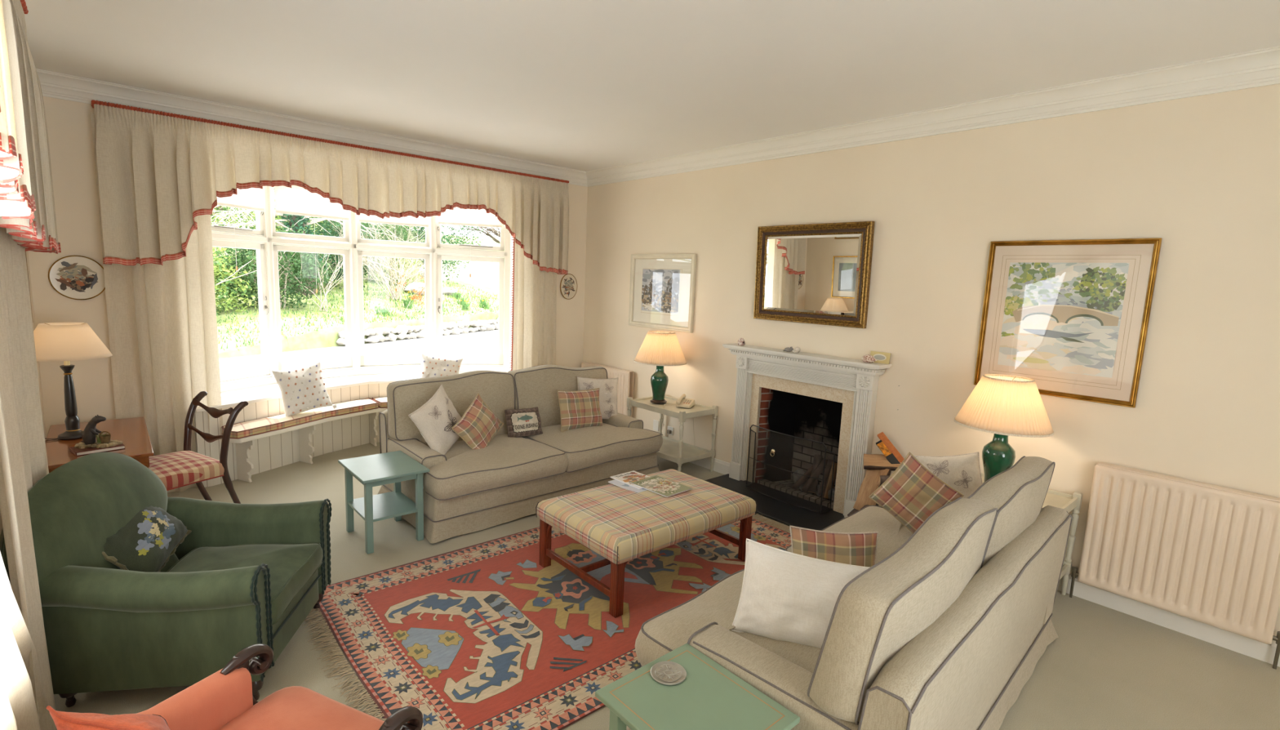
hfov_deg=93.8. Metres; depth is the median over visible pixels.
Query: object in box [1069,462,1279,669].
radiator
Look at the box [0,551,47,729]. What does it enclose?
curtain
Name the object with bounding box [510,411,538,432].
picture
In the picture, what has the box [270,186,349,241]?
light
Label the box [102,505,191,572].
cushion
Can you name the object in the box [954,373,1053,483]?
table lamp
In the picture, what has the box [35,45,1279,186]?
trim
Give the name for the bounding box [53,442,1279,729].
floor
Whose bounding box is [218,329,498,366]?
ground
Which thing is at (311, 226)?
shrub
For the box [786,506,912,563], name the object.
seat cushion
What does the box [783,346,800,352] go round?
figurine
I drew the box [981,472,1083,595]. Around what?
tray table
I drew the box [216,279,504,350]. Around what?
grass tufts
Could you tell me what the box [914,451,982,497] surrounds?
cushion
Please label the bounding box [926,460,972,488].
print
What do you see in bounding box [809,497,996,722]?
cushion
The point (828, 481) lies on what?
log
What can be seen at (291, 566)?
seat cushion
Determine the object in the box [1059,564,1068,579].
shelf
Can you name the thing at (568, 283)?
print
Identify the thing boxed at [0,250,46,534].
wall
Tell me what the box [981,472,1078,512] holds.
tray
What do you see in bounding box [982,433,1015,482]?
vase
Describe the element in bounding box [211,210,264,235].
light
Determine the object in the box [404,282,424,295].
boulder
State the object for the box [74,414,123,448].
figurine
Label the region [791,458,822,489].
log
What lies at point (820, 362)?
mantel shelf
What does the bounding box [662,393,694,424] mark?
telephone
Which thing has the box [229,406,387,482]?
window seat
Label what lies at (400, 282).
bare shrub
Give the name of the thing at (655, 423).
wall socket
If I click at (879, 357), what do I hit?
print
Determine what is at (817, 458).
log
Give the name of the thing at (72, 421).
lamp base
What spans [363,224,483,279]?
shrub
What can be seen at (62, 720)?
cushion
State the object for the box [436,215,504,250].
light
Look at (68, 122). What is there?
wall
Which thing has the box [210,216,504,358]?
grass bank
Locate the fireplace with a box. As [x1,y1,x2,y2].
[704,342,891,530]
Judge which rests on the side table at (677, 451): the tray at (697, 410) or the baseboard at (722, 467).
the tray at (697, 410)
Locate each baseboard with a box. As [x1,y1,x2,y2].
[689,457,729,474]
[1057,573,1279,666]
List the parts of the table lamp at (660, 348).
lampshade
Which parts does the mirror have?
glass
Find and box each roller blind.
[217,187,264,270]
[274,185,349,293]
[359,213,428,291]
[438,206,502,276]
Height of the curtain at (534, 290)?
2.991 m
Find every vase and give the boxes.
[650,365,668,399]
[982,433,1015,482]
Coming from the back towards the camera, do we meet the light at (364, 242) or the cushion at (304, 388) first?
the light at (364, 242)
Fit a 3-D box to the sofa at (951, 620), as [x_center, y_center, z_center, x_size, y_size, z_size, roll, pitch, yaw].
[1.161,1.031,2.905,2.339,1.081,1.150,-6,11,-44]
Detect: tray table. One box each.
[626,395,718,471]
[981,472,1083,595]
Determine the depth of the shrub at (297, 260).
16.99 m
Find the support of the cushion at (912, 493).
on the sofa at (951, 620)
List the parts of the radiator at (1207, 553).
panel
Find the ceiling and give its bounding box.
[24,0,1279,171]
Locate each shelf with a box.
[347,491,417,521]
[656,435,711,463]
[722,342,891,375]
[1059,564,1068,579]
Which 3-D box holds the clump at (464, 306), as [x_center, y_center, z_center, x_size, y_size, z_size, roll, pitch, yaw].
[-6.410,-2.229,21.972,0.466,0.482,0.482,-5,11,-41]
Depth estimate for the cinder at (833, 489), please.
5.38 m
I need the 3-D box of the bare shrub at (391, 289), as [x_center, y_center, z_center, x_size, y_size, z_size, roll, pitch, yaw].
[-8.465,-4.122,20.639,4.554,3.911,3.848,-5,11,-41]
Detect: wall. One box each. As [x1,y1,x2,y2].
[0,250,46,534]
[27,96,587,435]
[336,317,498,345]
[508,233,513,371]
[582,84,1279,635]
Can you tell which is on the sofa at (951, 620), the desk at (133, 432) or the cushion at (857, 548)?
the cushion at (857, 548)
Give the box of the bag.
[875,431,903,469]
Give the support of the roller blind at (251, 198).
attached to the window at (256, 374)
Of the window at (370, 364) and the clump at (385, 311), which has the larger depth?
the clump at (385, 311)
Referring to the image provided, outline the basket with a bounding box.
[99,431,111,443]
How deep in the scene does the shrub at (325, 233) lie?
21.32 m
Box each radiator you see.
[581,361,634,417]
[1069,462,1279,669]
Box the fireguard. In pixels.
[746,424,835,513]
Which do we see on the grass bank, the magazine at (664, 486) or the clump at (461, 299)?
the clump at (461, 299)
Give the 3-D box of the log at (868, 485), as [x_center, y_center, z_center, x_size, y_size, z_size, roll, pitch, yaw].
[1.806,0.965,4.668,0.234,0.416,0.173,2,8,-5]
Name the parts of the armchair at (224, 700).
arm panel, post, scroll arm, seat, post, scroll arm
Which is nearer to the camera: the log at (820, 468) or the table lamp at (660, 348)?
the log at (820, 468)
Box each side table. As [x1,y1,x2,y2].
[337,450,429,554]
[595,643,799,729]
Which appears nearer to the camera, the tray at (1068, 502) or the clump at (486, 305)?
the tray at (1068, 502)
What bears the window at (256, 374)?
in the wall
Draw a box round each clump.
[374,305,393,316]
[400,295,413,308]
[404,290,418,302]
[450,288,461,299]
[456,296,467,305]
[458,297,471,311]
[476,297,488,305]
[478,298,490,309]
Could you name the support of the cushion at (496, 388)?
on the sofa at (467, 490)
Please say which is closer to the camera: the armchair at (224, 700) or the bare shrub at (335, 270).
the armchair at (224, 700)
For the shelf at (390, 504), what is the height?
0.018 m
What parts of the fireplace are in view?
moulding, frieze panel, dentil moulding, moulding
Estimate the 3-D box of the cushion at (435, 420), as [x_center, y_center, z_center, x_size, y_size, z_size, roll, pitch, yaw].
[-1.575,0.454,4.748,0.208,0.561,0.583,5,9,21]
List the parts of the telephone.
coiled cord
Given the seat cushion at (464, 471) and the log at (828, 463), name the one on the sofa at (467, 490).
the seat cushion at (464, 471)
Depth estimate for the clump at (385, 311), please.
18.65 m
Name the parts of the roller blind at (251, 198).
pull cord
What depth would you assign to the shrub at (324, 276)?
19.98 m
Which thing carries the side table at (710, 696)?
on the floor
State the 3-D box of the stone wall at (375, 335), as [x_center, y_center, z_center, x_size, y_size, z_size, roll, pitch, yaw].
[-4.109,-1.994,26.291,0.477,0.581,22.555,5,8,19]
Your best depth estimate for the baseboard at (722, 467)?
6.19 m
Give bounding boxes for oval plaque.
[48,255,105,299]
[560,273,577,299]
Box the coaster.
[650,661,686,685]
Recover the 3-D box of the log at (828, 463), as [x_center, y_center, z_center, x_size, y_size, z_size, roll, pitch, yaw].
[1.704,1.031,5.484,0.200,0.338,0.052,-5,11,-41]
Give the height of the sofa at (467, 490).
1.073 m
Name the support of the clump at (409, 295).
on the grass bank
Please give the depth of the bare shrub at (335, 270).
17.81 m
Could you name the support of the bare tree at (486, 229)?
on the grass bank
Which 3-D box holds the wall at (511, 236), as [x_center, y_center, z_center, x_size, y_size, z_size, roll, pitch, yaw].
[-2.828,-0.518,6.376,3.400,2.860,0.300,-5,11,-41]
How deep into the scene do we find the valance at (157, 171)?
5.05 m
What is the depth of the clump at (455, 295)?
24.18 m
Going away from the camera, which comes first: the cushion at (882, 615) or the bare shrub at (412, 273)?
the cushion at (882, 615)
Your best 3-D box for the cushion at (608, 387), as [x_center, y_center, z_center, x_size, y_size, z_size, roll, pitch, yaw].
[-0.421,0.331,5.970,0.466,0.441,0.188,-1,9,-24]
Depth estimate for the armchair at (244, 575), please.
2.55 m
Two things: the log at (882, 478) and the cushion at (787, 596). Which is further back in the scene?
the log at (882, 478)
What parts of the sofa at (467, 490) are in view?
frame, arm, arm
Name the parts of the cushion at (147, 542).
ruffle trim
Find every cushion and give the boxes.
[45,705,170,729]
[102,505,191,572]
[168,543,323,623]
[221,397,378,438]
[271,360,337,416]
[371,396,387,408]
[386,370,514,446]
[408,383,462,454]
[419,352,462,377]
[422,434,568,499]
[451,392,503,448]
[504,406,542,437]
[508,364,607,426]
[524,422,662,471]
[557,387,603,431]
[577,376,617,418]
[635,569,821,673]
[731,537,869,648]
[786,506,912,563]
[789,525,878,567]
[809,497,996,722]
[868,451,964,533]
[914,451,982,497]
[969,456,1053,565]
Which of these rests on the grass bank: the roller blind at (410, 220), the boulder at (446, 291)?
the boulder at (446, 291)
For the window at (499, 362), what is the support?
in the wall
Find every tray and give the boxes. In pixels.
[630,395,714,418]
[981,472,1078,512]
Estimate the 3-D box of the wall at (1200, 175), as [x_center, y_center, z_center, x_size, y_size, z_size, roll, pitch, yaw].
[2.103,-0.267,4.746,0.200,3.215,8.300,-5,11,-41]
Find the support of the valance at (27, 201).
attached to the wall at (27, 254)
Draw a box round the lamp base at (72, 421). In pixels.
[57,364,83,439]
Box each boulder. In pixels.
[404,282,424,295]
[442,287,457,296]
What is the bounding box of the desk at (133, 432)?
[44,416,153,472]
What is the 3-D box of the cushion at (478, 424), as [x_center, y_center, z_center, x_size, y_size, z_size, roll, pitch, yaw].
[-1.308,0.490,4.849,0.174,0.509,0.527,6,9,24]
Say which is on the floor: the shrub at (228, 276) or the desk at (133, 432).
the desk at (133, 432)
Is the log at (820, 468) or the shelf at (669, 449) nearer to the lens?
the log at (820, 468)
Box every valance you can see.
[0,0,61,253]
[91,99,568,274]
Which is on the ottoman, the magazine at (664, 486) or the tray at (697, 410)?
the magazine at (664, 486)
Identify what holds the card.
on the fireplace
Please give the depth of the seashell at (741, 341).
5.68 m
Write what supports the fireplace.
on the floor
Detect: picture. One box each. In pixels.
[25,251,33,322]
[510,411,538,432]
[628,253,697,333]
[973,237,1162,408]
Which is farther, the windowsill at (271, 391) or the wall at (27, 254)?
the windowsill at (271, 391)
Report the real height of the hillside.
13.931 m
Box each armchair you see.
[0,452,332,706]
[137,643,422,729]
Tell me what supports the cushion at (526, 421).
on the sofa at (467, 490)
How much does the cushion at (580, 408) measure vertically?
0.387 m
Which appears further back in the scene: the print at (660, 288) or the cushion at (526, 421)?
the print at (660, 288)
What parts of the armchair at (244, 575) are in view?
arm, arm, cord trim, seat, cord trim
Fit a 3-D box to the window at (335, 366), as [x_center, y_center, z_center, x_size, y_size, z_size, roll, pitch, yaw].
[-3.541,-0.919,6.488,0.105,2.155,0.953,8,10,37]
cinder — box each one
[791,468,807,482]
[799,480,807,490]
[827,488,835,501]
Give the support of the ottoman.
on the rug
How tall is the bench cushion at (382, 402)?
0.080 m
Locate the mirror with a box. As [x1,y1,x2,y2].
[753,221,875,328]
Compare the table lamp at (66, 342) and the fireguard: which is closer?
the table lamp at (66, 342)
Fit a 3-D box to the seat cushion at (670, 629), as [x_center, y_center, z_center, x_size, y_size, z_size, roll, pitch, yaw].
[0.680,1.166,2.610,1.180,0.229,0.922,-6,11,-44]
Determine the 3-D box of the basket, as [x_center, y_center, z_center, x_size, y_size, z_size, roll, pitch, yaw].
[-3.481,0.467,3.900,0.059,0.074,0.058,-1,9,-24]
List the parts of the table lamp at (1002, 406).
lampshade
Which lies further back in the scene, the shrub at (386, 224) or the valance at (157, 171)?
the shrub at (386, 224)
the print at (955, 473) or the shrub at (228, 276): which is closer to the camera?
the print at (955, 473)
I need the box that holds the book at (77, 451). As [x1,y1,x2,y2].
[69,444,124,456]
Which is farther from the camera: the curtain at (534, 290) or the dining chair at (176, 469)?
the curtain at (534, 290)
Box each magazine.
[608,479,646,493]
[609,470,649,488]
[631,475,692,497]
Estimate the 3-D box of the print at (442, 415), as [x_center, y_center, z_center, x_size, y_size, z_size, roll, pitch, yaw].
[-1.520,0.428,4.734,0.040,0.293,0.252,-12,25,25]
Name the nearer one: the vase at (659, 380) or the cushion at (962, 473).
the cushion at (962, 473)
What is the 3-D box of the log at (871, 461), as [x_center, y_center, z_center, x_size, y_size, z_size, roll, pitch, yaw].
[1.875,0.758,4.633,0.278,0.132,0.128,5,8,17]
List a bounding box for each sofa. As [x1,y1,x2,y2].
[377,364,662,542]
[626,455,1072,729]
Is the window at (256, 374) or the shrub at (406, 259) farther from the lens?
the shrub at (406, 259)
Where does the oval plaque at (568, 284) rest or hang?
attached to the wall at (68, 122)
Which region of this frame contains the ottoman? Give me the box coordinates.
[535,468,757,617]
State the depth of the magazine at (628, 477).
4.34 m
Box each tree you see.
[210,204,226,216]
[212,186,411,297]
[458,226,500,243]
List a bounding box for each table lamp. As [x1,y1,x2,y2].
[33,322,112,440]
[634,330,686,403]
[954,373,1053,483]
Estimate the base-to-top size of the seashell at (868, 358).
0.066 m
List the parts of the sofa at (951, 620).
arm, frame, arm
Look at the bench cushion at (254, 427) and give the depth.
5.61 m
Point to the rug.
(484, 635)
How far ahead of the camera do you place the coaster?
2.11 m
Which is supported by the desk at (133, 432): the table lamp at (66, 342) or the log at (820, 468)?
the table lamp at (66, 342)
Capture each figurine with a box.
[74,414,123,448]
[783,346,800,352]
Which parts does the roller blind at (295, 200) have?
pull cord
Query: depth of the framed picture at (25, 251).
4.01 m
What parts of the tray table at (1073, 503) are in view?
leg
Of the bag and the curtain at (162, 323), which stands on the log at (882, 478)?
the bag
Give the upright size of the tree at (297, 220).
8.380 m
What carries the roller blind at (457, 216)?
attached to the window at (499, 362)
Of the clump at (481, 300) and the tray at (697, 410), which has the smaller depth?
the tray at (697, 410)
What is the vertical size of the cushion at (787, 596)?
0.387 m
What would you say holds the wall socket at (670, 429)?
attached to the wall at (1200, 175)
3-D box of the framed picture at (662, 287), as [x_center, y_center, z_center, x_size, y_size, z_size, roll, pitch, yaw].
[0.225,-0.812,6.643,0.034,0.825,1.015,-5,11,-41]
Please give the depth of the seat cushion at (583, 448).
5.37 m
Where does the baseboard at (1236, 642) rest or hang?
attached to the wall at (1200, 175)
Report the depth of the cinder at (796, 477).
5.77 m
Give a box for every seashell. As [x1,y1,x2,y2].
[737,337,745,345]
[861,354,877,363]
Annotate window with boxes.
[211,185,278,391]
[262,185,359,382]
[348,209,437,374]
[429,215,510,372]
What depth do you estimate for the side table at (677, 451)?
6.12 m
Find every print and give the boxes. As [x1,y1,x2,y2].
[55,261,97,292]
[428,397,457,432]
[562,277,574,297]
[582,382,614,417]
[641,269,679,313]
[873,353,886,360]
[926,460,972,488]
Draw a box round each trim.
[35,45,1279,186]
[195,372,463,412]
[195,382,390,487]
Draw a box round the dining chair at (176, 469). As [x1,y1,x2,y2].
[148,391,248,503]
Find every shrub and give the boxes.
[210,200,317,275]
[211,223,257,315]
[214,222,330,311]
[240,209,364,262]
[246,247,337,291]
[247,226,343,311]
[252,215,391,288]
[307,220,425,283]
[315,224,444,269]
[327,219,461,301]
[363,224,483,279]
[371,257,424,285]
[377,257,424,291]
[393,274,424,315]
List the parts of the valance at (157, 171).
hem trim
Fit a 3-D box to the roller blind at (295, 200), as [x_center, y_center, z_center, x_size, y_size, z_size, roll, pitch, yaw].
[-3.455,-1.357,6.374,0.047,1.174,0.763,8,10,37]
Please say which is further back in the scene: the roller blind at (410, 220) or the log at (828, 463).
the roller blind at (410, 220)
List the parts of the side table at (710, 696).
leg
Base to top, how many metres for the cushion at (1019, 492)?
0.620 m
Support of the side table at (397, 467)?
on the floor
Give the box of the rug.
[302,513,791,729]
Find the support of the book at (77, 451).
on the desk at (133, 432)
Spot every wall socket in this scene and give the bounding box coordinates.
[653,419,659,431]
[666,426,673,435]
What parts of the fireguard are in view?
ring pull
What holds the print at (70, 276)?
attached to the oval plaque at (73, 277)
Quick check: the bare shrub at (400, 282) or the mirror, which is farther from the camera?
the bare shrub at (400, 282)
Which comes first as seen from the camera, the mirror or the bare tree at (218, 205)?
the mirror
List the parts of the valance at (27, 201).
hem trim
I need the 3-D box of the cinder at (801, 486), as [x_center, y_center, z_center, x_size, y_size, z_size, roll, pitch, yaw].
[1.553,1.138,5.653,0.108,0.110,0.115,-5,11,-41]
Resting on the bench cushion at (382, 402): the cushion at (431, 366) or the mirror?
the cushion at (431, 366)
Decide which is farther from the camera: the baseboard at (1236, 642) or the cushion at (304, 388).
the cushion at (304, 388)
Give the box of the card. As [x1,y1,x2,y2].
[870,351,890,364]
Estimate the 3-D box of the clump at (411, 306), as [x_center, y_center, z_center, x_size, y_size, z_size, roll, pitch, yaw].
[-7.804,-2.123,20.158,0.401,0.464,0.440,-5,11,-41]
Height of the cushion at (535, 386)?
0.638 m
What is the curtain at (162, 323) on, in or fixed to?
hanging from the valance at (157, 171)
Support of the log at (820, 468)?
in the fireplace
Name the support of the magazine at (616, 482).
on the ottoman
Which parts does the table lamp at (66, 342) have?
lampshade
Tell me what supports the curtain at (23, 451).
hanging from the valance at (27, 201)
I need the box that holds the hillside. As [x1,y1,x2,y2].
[213,205,502,271]
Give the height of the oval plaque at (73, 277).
0.336 m
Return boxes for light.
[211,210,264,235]
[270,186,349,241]
[356,214,429,247]
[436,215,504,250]
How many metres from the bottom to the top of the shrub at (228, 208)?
5.580 m
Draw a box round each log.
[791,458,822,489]
[801,457,827,493]
[807,453,822,493]
[817,458,833,495]
[822,461,837,498]
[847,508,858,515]
[853,468,891,510]
[863,453,901,471]
[876,475,889,487]
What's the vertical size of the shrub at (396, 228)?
4.129 m
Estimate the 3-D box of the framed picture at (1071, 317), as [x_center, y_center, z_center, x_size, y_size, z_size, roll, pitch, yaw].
[2.709,-0.298,3.881,0.026,1.005,0.905,-5,11,-41]
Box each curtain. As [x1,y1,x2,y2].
[0,226,56,729]
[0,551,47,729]
[90,112,222,493]
[509,236,556,370]
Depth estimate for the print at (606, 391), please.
5.94 m
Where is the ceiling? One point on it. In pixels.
(580, 85)

